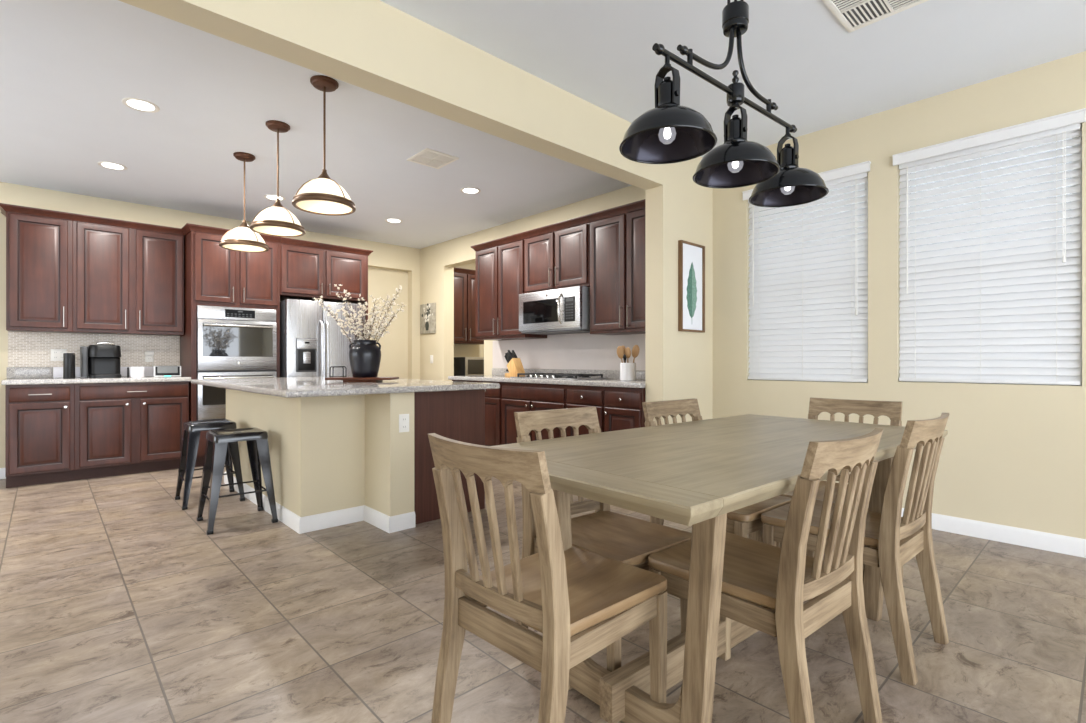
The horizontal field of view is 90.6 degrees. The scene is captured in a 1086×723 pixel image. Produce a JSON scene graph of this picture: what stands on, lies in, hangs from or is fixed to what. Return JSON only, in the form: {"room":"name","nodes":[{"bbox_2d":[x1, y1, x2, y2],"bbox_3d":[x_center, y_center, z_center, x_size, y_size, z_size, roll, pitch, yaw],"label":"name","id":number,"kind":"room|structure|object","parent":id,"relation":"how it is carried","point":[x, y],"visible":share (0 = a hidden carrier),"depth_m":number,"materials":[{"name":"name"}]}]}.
{"room":"dining area","nodes":[
{"label":"dining area","id":0,"kind":"room"},
{"bbox_2d":[0,182,483,467],"bbox_3d":[-3.565,-0.287,6.418,8.900,2.740,0.200,0,0,-43],"label":"wall","id":1,"kind":"structure","parent":0,"point":[390,266],"depth_m":7.21,"materials":[{"name":"beige paint"}]},
{"bbox_2d":[0,468,5,478],"bbox_3d":[-5.862,1.033,4.142,2.438,0.100,0.014,0,0,-43],"label":"baseboard","id":2,"kind":"structure","parent":1,"relation":"attached to","point":[2,470],"depth_m":4.95,"materials":[{"name":"white paint"}]},
{"bbox_2d":[0,203,72,332],"bbox_3d":[-4.690,-0.831,4.978,0.489,1.104,0.379,0,0,-43],"label":"upper cabinet","id":3,"kind":"object","parent":1,"relation":"attached to","point":[39,242],"visible":1,"depth_m":4.87,"materials":[{"name":"brown wood"}]},
{"bbox_2d":[8,332,179,366],"bbox_3d":[-4.473,-0.113,5.434,1.335,0.330,0.008,0,0,-43],"label":"backsplash","id":4,"kind":"structure","parent":1,"relation":"attached to","point":[25,349],"depth_m":5.31,"materials":[{"name":"white tile"}]},
{"bbox_2d":[51,349,66,360],"bbox_3d":[-4.700,-0.063,5.212,0.116,0.116,0.008,0,0,-43],"label":"wall outlet","id":5,"kind":"object","parent":4,"relation":"attached to","point":[56,354],"visible":0.91,"depth_m":5.21,"materials":[{"name":"white plastic"}]},
{"bbox_2d":[144,351,153,365],"bbox_3d":[-4.168,-0.030,5.681,0.081,0.159,0.044,0,0,-43],"label":"wall outlet","id":6,"kind":"object","parent":4,"relation":"attached to","point":[148,354],"visible":1,"depth_m":5.69,"materials":[{"name":"white plastic"}]},
{"bbox_2d":[72,213,183,335],"bbox_3d":[-4.188,-0.831,5.444,0.880,1.104,0.379,0,0,-43],"label":"upper cabinet","id":7,"kind":"object","parent":1,"relation":"attached to","point":[128,276],"visible":0.95,"depth_m":5.31,"materials":[{"name":"brown wood"}]},
{"bbox_2d":[454,267,483,344],"bbox_3d":[-1.245,-0.826,8.173,0.830,1.111,0.379,0,0,-43],"label":"upper cabinet","id":8,"kind":"object","parent":1,"relation":"attached to","point":[464,279],"visible":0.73,"depth_m":8.02,"materials":[{"name":"brown wood"}]},
{"bbox_2d":[0,0,631,248],"bbox_3d":[-2.066,-1.717,4.801,8.900,0.120,4.950,0,0,-43],"label":"ceiling","id":9,"kind":"structure","parent":0,"point":[67,67],"depth_m":4.03,"materials":[{"name":"white paint"}]},
{"bbox_2d":[98,161,126,169],"bbox_3d":[-3.643,-1.654,4.545,0.198,0.006,0.198,0,0,-43],"label":"recessed light","id":10,"kind":"object","parent":9,"relation":"in","point":[110,165],"visible":1,"depth_m":4.53,"materials":[{"name":"white plastic"}]},
{"bbox_2d":[122,98,159,112],"bbox_3d":[-2.597,-1.654,3.470,0.198,0.006,0.198,0,0,-43],"label":"recessed light","id":11,"kind":"object","parent":9,"relation":"in","point":[134,103],"visible":1,"depth_m":3.47,"materials":[{"name":"white plastic"}]},
{"bbox_2d":[219,152,268,252],"bbox_3d":[-2.401,-1.281,4.320,0.352,0.750,0.352,0,0,-43],"label":"pendant lamp","id":12,"kind":"object","parent":9,"relation":"hanging from","point":[242,238],"visible":0.98,"depth_m":4.25,"materials":[{"name":"white glass"}]},
{"bbox_2d":[264,194,285,200],"bbox_3d":[-2.710,-1.654,5.425,0.198,0.006,0.198,0,0,-43],"label":"recessed light","id":13,"kind":"object","parent":9,"relation":"in","point":[270,197],"visible":0.84,"depth_m":5.41,"materials":[{"name":"white plastic"}]},
{"bbox_2d":[249,120,304,236],"bbox_3d":[-1.857,-1.281,3.762,0.352,0.750,0.352,0,0,-43],"label":"pendant lamp","id":14,"kind":"object","parent":9,"relation":"hanging from","point":[276,220],"visible":1,"depth_m":3.70,"materials":[{"name":"white glass"}]},
{"bbox_2d":[292,75,355,215],"bbox_3d":[-1.295,-1.281,3.183,0.352,0.750,0.352,0,0,-43],"label":"pendant lamp","id":15,"kind":"object","parent":9,"relation":"hanging from","point":[323,195],"visible":1,"depth_m":3.12,"materials":[{"name":"white glass"}]},
{"bbox_2d":[385,218,401,222],"bbox_3d":[-1.753,-1.654,6.312,0.198,0.006,0.198,0,0,-43],"label":"recessed light","id":16,"kind":"object","parent":9,"relation":"in","point":[391,220],"visible":1,"depth_m":6.29,"materials":[{"name":"white plastic"}]},
{"bbox_2d":[406,148,458,168],"bbox_3d":[-0.900,-1.652,4.382,0.300,0.010,0.320,0,0,-43],"label":"ceiling vent","id":17,"kind":"object","parent":9,"relation":"in","point":[428,157],"visible":1,"depth_m":4.37,"materials":[{"name":"white plastic"}]},
{"bbox_2d":[460,187,480,193],"bbox_3d":[-0.703,-1.654,5.203,0.198,0.006,0.198,0,0,-43],"label":"recessed light","id":18,"kind":"object","parent":9,"relation":"in","point":[468,190],"visible":1,"depth_m":5.19,"materials":[{"name":"white plastic"}]},
{"bbox_2d":[119,0,712,425],"bbox_3d":[-1.131,-0.327,2.337,6.920,2.820,0.165,0,0,-43],"label":"wall","id":19,"kind":"structure","parent":0,"point":[375,46],"depth_m":3.06,"materials":[{"name":"beige paint"}]},
{"bbox_2d":[678,240,704,332],"bbox_3d":[1.214,-0.602,4.375,0.350,0.720,0.034,0,0,-43],"label":"print","id":20,"kind":"object","parent":19,"relation":"attached to","point":[691,256],"visible":1,"depth_m":4.37,"materials":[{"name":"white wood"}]},
{"bbox_2d":[420,185,644,380],"bbox_3d":[-0.234,-0.287,6.326,0.160,2.740,4.465,0,0,-43],"label":"wall","id":21,"kind":"structure","parent":0,"point":[438,261],"depth_m":7.44,"materials":[{"name":"beige paint"}]},
{"bbox_2d":[420,303,435,333],"bbox_3d":[-1.655,-0.619,7.719,0.029,0.428,0.400,0,0,-43],"label":"flower painting","id":22,"kind":"object","parent":21,"relation":"attached to","point":[427,311],"visible":1,"depth_m":7.68,"materials":[{"name":"beige paper"}]},
{"bbox_2d":[471,233,546,340],"bbox_3d":[-0.402,-0.805,6.109,0.379,1.101,0.926,0,0,-43],"label":"upper cabinet","id":23,"kind":"object","parent":21,"relation":"attached to","point":[499,263],"visible":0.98,"depth_m":5.96,"materials":[{"name":"brown wood"}]},
{"bbox_2d":[522,215,589,292],"bbox_3d":[0.225,-1.032,5.433,0.379,0.649,0.915,0,0,-43],"label":"upper cabinet","id":24,"kind":"object","parent":21,"relation":"attached to","point":[557,255],"visible":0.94,"depth_m":5.28,"materials":[{"name":"brown wood"}]},
{"bbox_2d":[519,286,589,334],"bbox_3d":[0.175,-0.496,5.413,0.474,0.412,0.873,0,0,-43],"label":"microwave","id":25,"kind":"object","parent":24,"relation":"attached to","point":[562,310],"visible":0.92,"depth_m":5.21,"materials":[{"name":"grey metal"}]},
{"bbox_2d":[493,333,644,369],"bbox_3d":[0.302,-0.113,5.624,0.008,0.389,2.703,0,0,-43],"label":"backsplash","id":26,"kind":"structure","parent":21,"relation":"attached to","point":[575,351],"depth_m":5.60,"materials":[{"name":"white tile"}]},
{"bbox_2d":[586,199,644,334],"bbox_3d":[0.809,-0.805,4.803,0.379,1.101,0.800,0,0,-43],"label":"upper cabinet","id":27,"kind":"object","parent":21,"relation":"attached to","point":[617,234],"visible":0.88,"depth_m":4.74,"materials":[{"name":"brown wood"}]},
{"bbox_2d":[0,466,1085,722],"bbox_3d":[-0.289,1.133,2.664,9.200,0.100,10.500,0,0,-43],"label":"floor","id":28,"kind":"structure","parent":0,"point":[118,604],"depth_m":2.13,"materials":[{"name":"tile"}]},
{"bbox_2d":[5,384,73,487],"bbox_3d":[-4.574,0.642,4.895,0.440,0.882,0.659,0,0,-43],"label":"base cabinet","id":29,"kind":"object","parent":28,"relation":"on","point":[39,418],"visible":0.95,"depth_m":4.68,"materials":[{"name":"brown wood"}]},
{"bbox_2d":[74,381,188,479],"bbox_3d":[-4.092,0.642,5.342,0.875,0.882,0.659,0,0,-43],"label":"base cabinet","id":30,"kind":"object","parent":28,"relation":"on","point":[132,427],"visible":0.94,"depth_m":5.09,"materials":[{"name":"brown wood"}]},
{"bbox_2d":[1,376,190,384],"bbox_3d":[-4.262,0.178,5.195,1.351,0.041,0.644,0,0,-43],"label":"countertop","id":31,"kind":"structure","parent":30,"relation":"on","point":[78,380],"depth_m":4.96,"materials":[{"name":"grey stone"}]},
{"bbox_2d":[7,367,52,377],"bbox_3d":[-4.848,0.105,5.076,0.315,0.104,0.021,0,0,-43],"label":"granite upstand","id":32,"kind":"object","parent":31,"relation":"on","point":[12,372],"visible":0.97,"depth_m":5.07,"materials":[{"name":"grey stone"}]},
{"bbox_2d":[63,353,74,378],"bbox_3d":[-4.381,0.039,4.966,0.084,0.237,0.084,0,0,-43],"label":"smart speaker","id":33,"kind":"object","parent":31,"relation":"on","point":[68,358],"visible":1,"depth_m":4.93},
{"bbox_2d":[80,341,120,377],"bbox_3d":[-4.304,-0.018,5.229,0.300,0.350,0.300,0,0,-43],"label":"coffee maker","id":34,"kind":"object","parent":31,"relation":"on","point":[99,360],"visible":1,"depth_m":5.15,"materials":[{"name":"black plastic"}]},
{"bbox_2d":[53,366,153,377],"bbox_3d":[-4.354,0.105,5.534,1.025,0.104,0.021,0,0,-43],"label":"white upstand","id":35,"kind":"object","parent":31,"relation":"on","point":[149,370],"visible":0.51,"depth_m":5.53,"materials":[{"name":"ceramic"}]},
{"bbox_2d":[127,367,143,376],"bbox_3d":[-4.068,0.105,5.365,0.138,0.104,0.119,0,0,-43],"label":"canister","id":36,"kind":"object","parent":31,"relation":"on","point":[132,371],"visible":0.96,"depth_m":5.32,"materials":[{"name":"white ceramic"}]},
{"bbox_2d":[154,366,180,376],"bbox_3d":[-3.844,0.100,5.500,0.230,0.114,0.104,0,0,-35],"label":"smart display","id":37,"kind":"object","parent":31,"relation":"on","point":[159,371],"visible":0.96,"depth_m":5.48,"materials":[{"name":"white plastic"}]},
{"bbox_2d":[175,419,244,509],"bbox_3d":[-2.605,0.777,4.199,0.410,0.612,0.410,0,0,-41],"label":"bar stool","id":38,"kind":"object","parent":28,"relation":"on","point":[192,430],"visible":0.97,"depth_m":4.15,"materials":[{"name":"black metal"}]},
{"bbox_2d":[180,223,280,466],"bbox_3d":[-3.459,-0.150,5.909,0.886,2.466,0.670,0,0,-43],"label":"tall cabinet","id":39,"kind":"object","parent":28,"relation":"on","point":[214,275],"visible":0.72,"depth_m":5.61,"materials":[{"name":"brown wood"}]},
{"bbox_2d":[197,305,275,420],"bbox_3d":[-3.401,0.015,5.884,0.744,1.175,0.647,0,0,-43],"label":"double wall oven","id":40,"kind":"object","parent":39,"relation":"in","point":[232,342],"visible":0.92,"depth_m":5.63,"materials":[{"name":"grey metal"}]},
{"bbox_2d":[196,427,277,534],"bbox_3d":[-2.074,0.777,3.641,0.410,0.612,0.410,0,0,-41],"label":"bar stool","id":41,"kind":"object","parent":28,"relation":"on","point":[217,441],"visible":1,"depth_m":3.60,"materials":[{"name":"black metal"}]},
{"bbox_2d":[280,299,364,377],"bbox_3d":[-2.714,0.196,6.462,0.905,1.775,0.812,0,0,-43],"label":"refrigerator","id":42,"kind":"object","parent":28,"relation":"on","point":[312,341],"visible":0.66,"depth_m":6.10,"materials":[{"name":"silver metal"}]},
{"bbox_2d":[280,237,372,339],"bbox_3d":[-2.738,-0.150,6.578,1.076,2.466,0.670,0,0,-43],"label":"tall cabinet","id":43,"kind":"object","parent":28,"relation":"on","point":[309,270],"visible":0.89,"depth_m":6.30,"materials":[{"name":"brown wood"}]},
{"bbox_2d":[224,389,484,533],"bbox_3d":[-1.614,0.641,4.362,1.224,0.884,2.309,0,0,-43],"label":"kitchen island","id":44,"kind":"object","parent":28,"relation":"on","point":[344,459],"visible":0.69,"depth_m":3.57,"materials":[{"name":"beige paint"}]},
{"bbox_2d":[191,376,499,397],"bbox_3d":[-1.729,0.178,4.353,1.475,0.040,2.585,0,0,-43],"label":"island countertop","id":45,"kind":"structure","parent":44,"relation":"on","point":[286,387],"depth_m":3.62,"materials":[{"name":"grey stone"}]},
{"bbox_2d":[325,377,398,381],"bbox_3d":[-1.387,0.140,4.142,0.490,0.036,0.260,0,0,-1],"label":"serving board","id":46,"kind":"object","parent":45,"relation":"on","point":[345,379],"visible":0.98,"depth_m":4.05,"materials":[{"name":"brown wood"}]},
{"bbox_2d":[329,366,346,376],"bbox_3d":[-1.578,0.079,4.135,0.108,0.084,0.068,0,0,-1],"label":"wire rack","id":47,"kind":"object","parent":46,"relation":"on","point":[331,366],"visible":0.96,"depth_m":4.11,"materials":[{"name":"black metal"}]},
{"bbox_2d":[349,340,380,376],"bbox_3d":[-1.376,-0.022,4.152,0.248,0.286,0.240,0,0,-1],"label":"vase","id":48,"kind":"object","parent":46,"relation":"on","point":[364,355],"visible":1,"depth_m":4.07,"materials":[{"name":"black ceramic"}]},
{"bbox_2d":[313,284,405,345],"bbox_3d":[-1.419,-0.254,4.149,0.732,0.700,0.322,0,0,-1],"label":"blossom branches","id":49,"kind":"object","parent":48,"relation":"in","point":[368,329],"visible":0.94,"depth_m":4.13,"materials":[{"name":"white plant"}]},
{"bbox_2d":[399,414,408,432],"bbox_3d":[-0.896,0.398,3.466,0.072,0.116,0.008,0,0,-43],"label":"wall outlet","id":50,"kind":"object","parent":44,"relation":"attached to","point":[403,418],"visible":1,"depth_m":3.46,"materials":[{"name":"white plastic"}]},
{"bbox_2d":[452,380,501,445],"bbox_3d":[-0.537,0.647,6.057,0.648,0.872,0.928,0,0,-43],"label":"base cabinet","id":51,"kind":"object","parent":28,"relation":"on","point":[493,397],"visible":0.17,"depth_m":5.61,"materials":[{"name":"brown wood"}]},
{"bbox_2d":[502,382,566,444],"bbox_3d":[0.096,0.647,5.375,0.648,0.872,0.928,0,0,-43],"label":"base cabinet","id":52,"kind":"object","parent":28,"relation":"on","point":[516,397],"visible":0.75,"depth_m":5.20,"materials":[{"name":"brown wood"}]},
{"bbox_2d":[428,433,666,722],"bbox_3d":[0.018,0.642,1.505,0.437,0.888,0.577,0,0,45],"label":"dining chair","id":53,"kind":"object","parent":28,"relation":"on","point":[582,602],"visible":0.99,"depth_m":1.37,"materials":[{"name":"brown wood"}]},
{"bbox_2d":[567,385,604,436],"bbox_3d":[0.565,0.647,4.869,0.648,0.872,0.448,0,0,-43],"label":"base cabinet","id":54,"kind":"object","parent":28,"relation":"on","point":[578,396],"visible":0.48,"depth_m":4.65,"materials":[{"name":"brown wood"}]},
{"bbox_2d":[514,406,691,671],"bbox_3d":[0.217,0.642,2.030,0.437,0.888,0.577,0,0,-39],"label":"dining chair","id":55,"kind":"object","parent":28,"relation":"on","point":[629,540],"visible":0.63,"depth_m":2.03,"materials":[{"name":"brown wood"}]},
{"bbox_2d":[604,387,644,431],"bbox_3d":[0.851,0.647,4.560,0.648,0.872,0.390,0,0,-43],"label":"base cabinet","id":56,"kind":"object","parent":28,"relation":"on","point":[623,405],"visible":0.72,"depth_m":4.34,"materials":[{"name":"brown wood"}]},
{"bbox_2d":[448,375,644,387],"bbox_3d":[0.061,0.189,5.422,0.634,0.041,2.733,0,0,-43],"label":"countertop","id":57,"kind":"structure","parent":56,"relation":"on","point":[494,378],"depth_m":4.93,"materials":[{"name":"grey stone"}]},
{"bbox_2d":[504,350,524,376],"bbox_3d":[-0.313,0.019,5.874,0.120,0.296,0.243,0,0,-43],"label":"knife block","id":58,"kind":"object","parent":57,"relation":"on","point":[514,365],"visible":0.98,"depth_m":5.83,"materials":[{"name":"brown wood"}]},
{"bbox_2d":[510,373,605,379],"bbox_3d":[0.137,0.144,5.337,0.470,0.046,0.890,0,0,-43],"label":"gas cooktop","id":59,"kind":"object","parent":57,"relation":"in","point":[560,376],"visible":1,"depth_m":5.17,"materials":[{"name":"silver metal"}]},
{"bbox_2d":[492,368,644,379],"bbox_3d":[0.296,0.125,5.619,0.021,0.084,2.703,0,0,-43],"label":"granite upstand","id":60,"kind":"object","parent":57,"relation":"on","point":[608,374],"visible":0.41,"depth_m":5.51,"materials":[{"name":"grey stone"}]},
{"bbox_2d":[620,363,635,380],"bbox_3d":[0.747,0.089,4.723,0.138,0.156,0.138,0,0,-43],"label":"utensil crock","id":61,"kind":"object","parent":57,"relation":"on","point":[627,370],"visible":0.98,"depth_m":4.66,"materials":[{"name":"white ceramic"}]},
{"bbox_2d":[617,346,623,362],"bbox_3d":[0.687,0.007,4.736,0.088,0.290,0.034,0,0,26],"label":"wooden spoon","id":62,"kind":"object","parent":61,"relation":"in","point":[620,352],"visible":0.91,"depth_m":4.73,"materials":[{"name":"brown wood"}]},
{"bbox_2d":[625,347,630,362],"bbox_3d":[0.747,0.013,4.698,0.032,0.278,0.072,0,0,-43],"label":"wooden spoon","id":63,"kind":"object","parent":61,"relation":"in","point":[627,350],"visible":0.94,"depth_m":4.69,"materials":[{"name":"brown wood"}]},
{"bbox_2d":[632,345,639,362],"bbox_3d":[0.805,0.003,4.697,0.092,0.299,0.025,0,0,33],"label":"wooden spoon","id":64,"kind":"object","parent":61,"relation":"in","point":[635,350],"visible":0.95,"depth_m":4.69,"materials":[{"name":"brown wood"}]},
{"bbox_2d":[642,398,791,547],"bbox_3d":[0.809,0.642,2.542,0.437,0.888,0.577,0,0,-40],"label":"dining chair","id":65,"kind":"object","parent":28,"relation":"on","point":[744,521],"visible":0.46,"depth_m":2.50,"materials":[{"name":"brown wood"}]},
{"bbox_2d":[491,414,947,722],"bbox_3d":[0.746,0.694,2.105,1.957,0.782,0.940,0,0,-40],"label":"dining table","id":66,"kind":"object","parent":28,"relation":"on","point":[694,473],"visible":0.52,"depth_m":1.57,"materials":[{"name":"grey wood"}]},
{"bbox_2d":[648,428,882,722],"bbox_3d":[0.675,0.642,1.648,0.437,0.888,0.577,0,0,-39],"label":"dining chair","id":67,"kind":"object","parent":28,"relation":"on","point":[765,587],"visible":0.86,"depth_m":1.47,"materials":[{"name":"brown wood"}]},
{"bbox_2d":[776,397,902,580],"bbox_3d":[1.445,0.642,2.631,0.577,0.888,0.437,0,0,-44],"label":"dining chair","id":68,"kind":"object","parent":28,"relation":"on","point":[891,409],"visible":0.28,"depth_m":2.77,"materials":[{"name":"brown wood"}]},
{"bbox_2d":[761,413,948,685],"bbox_3d":[1.233,0.642,2.124,0.437,0.888,0.577,0,0,-41],"label":"dining chair","id":69,"kind":"object","parent":28,"relation":"on","point":[898,539],"visible":0.84,"depth_m":1.91,"materials":[{"name":"brown wood"}]},
{"bbox_3d":[-0.964,0.675,8.142,1.200,0.815,0.808,0,0,-43],"label":"base cabinet","id":70,"kind":"object","parent":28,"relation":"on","visible":0},
{"bbox_3d":[-0.945,0.247,8.169,1.275,0.038,0.794,0,0,-43],"label":"countertop","id":71,"kind":"structure","parent":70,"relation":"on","visible":0},
{"bbox_2d":[454,357,483,375],"bbox_3d":[-1.052,0.083,7.892,0.470,0.290,0.396,0,0,-43],"label":"countertop microwave","id":72,"kind":"object","parent":71,"relation":"on","point":[463,366],"visible":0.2,"depth_m":7.69,"materials":[{"name":"black plastic"}]},
{"bbox_2d":[380,0,1085,156],"bbox_3d":[0.779,-1.777,0.484,7.200,0.120,5.250,0,0,-43],"label":"ceiling","id":73,"kind":"structure","parent":0,"point":[798,55],"depth_m":2.95,"materials":[{"name":"white paint"}]},
{"bbox_2d":[619,0,828,206],"bbox_3d":[0.759,-1.225,2.118,1.198,0.982,0.326,0,0,-40],"label":"linear chandelier","id":74,"kind":"object","parent":73,"relation":"hanging from","point":[670,132],"visible":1,"depth_m":2.07,"materials":[{"name":"black metal"}]},
{"bbox_2d":[656,77,676,107],"bbox_3d":[0.425,-0.909,1.838,0.092,0.124,0.092,0,0,-40],"label":"socket","id":75,"kind":"object","parent":74,"relation":"attached to","point":[666,90],"depth_m":1.81,"materials":[{"name":"black metal"}]},
{"bbox_2d":[724,114,747,143],"bbox_3d":[0.759,-0.909,2.118,0.092,0.124,0.092,0,0,-40],"label":"socket","id":76,"kind":"object","parent":74,"relation":"attached to","point":[735,129],"depth_m":2.09,"materials":[{"name":"black metal"}]},
{"bbox_2d":[780,144,798,168],"bbox_3d":[1.093,-0.909,2.399,0.092,0.124,0.092,0,0,-40],"label":"socket","id":77,"kind":"object","parent":74,"relation":"attached to","point":[789,156],"depth_m":2.37,"materials":[{"name":"black metal"}]},
{"bbox_2d":[822,0,928,32],"bbox_3d":[1.580,-1.712,2.506,0.405,0.010,0.405,0,0,-43],"label":"ceiling vent","id":78,"kind":"object","parent":73,"relation":"in","point":[854,15],"visible":1,"depth_m":2.61,"materials":[{"name":"white plastic"}]},
{"bbox_2d":[713,51,1085,538],"bbox_3d":[3.229,-0.317,2.834,0.150,2.800,5.365,0,0,-43],"label":"wall","id":79,"kind":"structure","parent":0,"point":[1013,455],"depth_m":3.43,"materials":[{"name":"beige paint"}]},
{"bbox_2d":[742,161,870,381],"bbox_3d":[1.976,-0.622,4.082,0.090,1.534,0.923,0,0,-43],"label":"window blind","id":80,"kind":"object","parent":79,"relation":"attached to","point":[802,329],"visible":0.94,"depth_m":4.04,"materials":[{"name":"white plastic"}]},
{"bbox_2d":[752,182,867,382],"bbox_3d":[2.053,-0.598,4.154,0.060,1.498,0.883,0,0,-43],"label":"window","id":81,"kind":"structure","parent":79,"relation":"attached to","point":[867,182],"depth_m":4.10,"materials":[{"name":"white plastic"}]},
{"bbox_2d":[892,108,1085,384],"bbox_3d":[2.696,-0.629,3.306,0.090,1.520,0.919,0,0,-43],"label":"window blind","id":82,"kind":"object","parent":79,"relation":"attached to","point":[1031,340],"visible":1,"depth_m":3.27,"materials":[{"name":"white plastic"}]},
{"bbox_2d":[901,124,1081,385],"bbox_3d":[2.773,-0.605,3.377,0.060,1.484,0.879,0,0,-43],"label":"window","id":83,"kind":"structure","parent":79,"relation":"attached to","point":[1081,124],"depth_m":3.27,"materials":[{"name":"white plastic"}]},
{"bbox_2d":[901,508,1085,557],"bbox_3d":[3.225,1.033,2.718,0.014,0.100,5.200,0,0,-43],"label":"baseboard","id":84,"kind":"structure","parent":79,"relation":"attached to","point":[1068,545],"depth_m":3.19,"materials":[{"name":"white paint"}]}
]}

